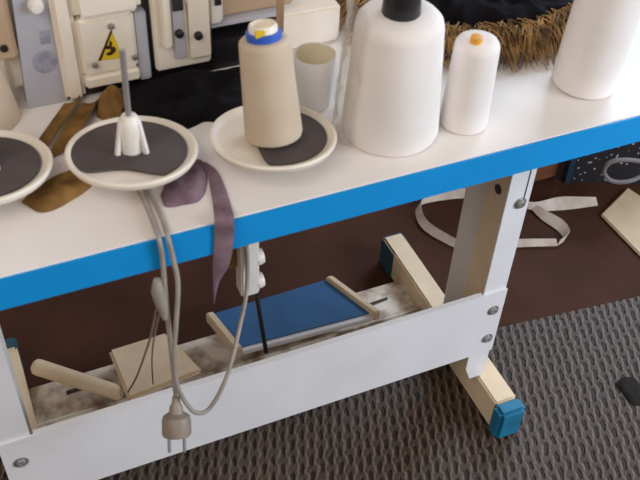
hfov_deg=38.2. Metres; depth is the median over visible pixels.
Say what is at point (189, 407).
cable
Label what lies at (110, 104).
scrap
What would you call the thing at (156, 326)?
wire
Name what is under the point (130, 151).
holder
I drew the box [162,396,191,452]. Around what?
plug
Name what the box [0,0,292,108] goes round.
machine
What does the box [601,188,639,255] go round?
sheet
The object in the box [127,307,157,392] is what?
wire
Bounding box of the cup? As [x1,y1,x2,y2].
[294,42,335,111]
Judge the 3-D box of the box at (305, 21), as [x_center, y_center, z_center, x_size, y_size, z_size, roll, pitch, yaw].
[-0.035,-0.351,1.423,0.099,0.062,0.105,-15,47,-18]
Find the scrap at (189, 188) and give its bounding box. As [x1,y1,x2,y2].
[160,159,207,207]
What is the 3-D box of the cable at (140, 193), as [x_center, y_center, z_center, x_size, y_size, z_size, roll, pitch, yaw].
[-0.211,0.078,1.220,0.011,0.303,0.112,-13,46,-16]
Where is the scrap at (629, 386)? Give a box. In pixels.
[616,377,639,405]
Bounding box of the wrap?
[151,277,169,320]
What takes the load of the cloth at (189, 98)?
on the table
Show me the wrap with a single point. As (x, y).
(157, 291)
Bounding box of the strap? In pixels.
[415,188,597,246]
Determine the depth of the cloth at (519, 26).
1.43 m
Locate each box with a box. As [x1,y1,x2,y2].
[265,0,339,48]
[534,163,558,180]
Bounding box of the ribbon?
[200,162,233,302]
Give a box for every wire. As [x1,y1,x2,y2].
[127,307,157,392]
[151,312,160,383]
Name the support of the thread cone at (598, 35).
on the table
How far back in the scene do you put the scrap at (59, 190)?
1.14 m
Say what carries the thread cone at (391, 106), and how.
on the table
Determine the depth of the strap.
2.27 m
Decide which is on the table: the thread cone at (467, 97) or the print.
the thread cone at (467, 97)
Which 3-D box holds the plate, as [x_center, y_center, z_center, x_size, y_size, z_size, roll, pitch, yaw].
[-0.407,-0.093,1.114,0.164,0.090,0.163,-15,47,-18]
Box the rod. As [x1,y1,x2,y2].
[31,359,123,400]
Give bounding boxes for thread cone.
[0,67,19,129]
[238,19,301,147]
[341,0,444,156]
[439,30,499,134]
[552,0,639,99]
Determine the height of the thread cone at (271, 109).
0.156 m
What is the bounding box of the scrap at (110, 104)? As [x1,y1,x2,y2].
[96,85,123,119]
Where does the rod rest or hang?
on the table
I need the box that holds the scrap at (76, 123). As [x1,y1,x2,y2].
[39,95,98,157]
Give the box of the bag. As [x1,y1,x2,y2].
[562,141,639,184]
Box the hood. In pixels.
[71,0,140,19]
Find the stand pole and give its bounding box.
[276,0,283,31]
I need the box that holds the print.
[98,30,115,60]
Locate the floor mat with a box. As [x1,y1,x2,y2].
[0,296,639,479]
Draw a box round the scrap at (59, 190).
[22,170,91,212]
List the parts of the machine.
knob, grey post, gap plate, tension knob, tension knob, tension panel, cloth plate, needle arm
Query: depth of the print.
1.24 m
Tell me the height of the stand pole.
0.423 m
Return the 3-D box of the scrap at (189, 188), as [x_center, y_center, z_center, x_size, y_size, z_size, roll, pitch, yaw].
[-0.168,-0.076,1.166,0.053,0.012,0.097,8,44,5]
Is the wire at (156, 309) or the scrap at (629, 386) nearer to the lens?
the wire at (156, 309)
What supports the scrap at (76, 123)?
on the table
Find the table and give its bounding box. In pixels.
[0,4,639,479]
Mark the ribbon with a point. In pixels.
(223, 212)
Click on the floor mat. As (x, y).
(565, 369)
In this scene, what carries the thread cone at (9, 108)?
on the table
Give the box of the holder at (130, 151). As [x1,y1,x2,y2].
[64,49,197,190]
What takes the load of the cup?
on the table
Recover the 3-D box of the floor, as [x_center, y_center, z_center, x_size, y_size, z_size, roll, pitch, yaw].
[-0.013,0.308,1.900,6.000,0.040,5.500,-15,47,-18]
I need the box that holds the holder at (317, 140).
[209,106,336,173]
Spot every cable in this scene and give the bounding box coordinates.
[136,190,177,396]
[145,189,249,414]
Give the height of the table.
0.753 m
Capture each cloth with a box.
[120,66,242,128]
[336,0,573,72]
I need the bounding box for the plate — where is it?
[0,130,52,204]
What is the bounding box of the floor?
[0,161,639,388]
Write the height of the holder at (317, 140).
0.051 m

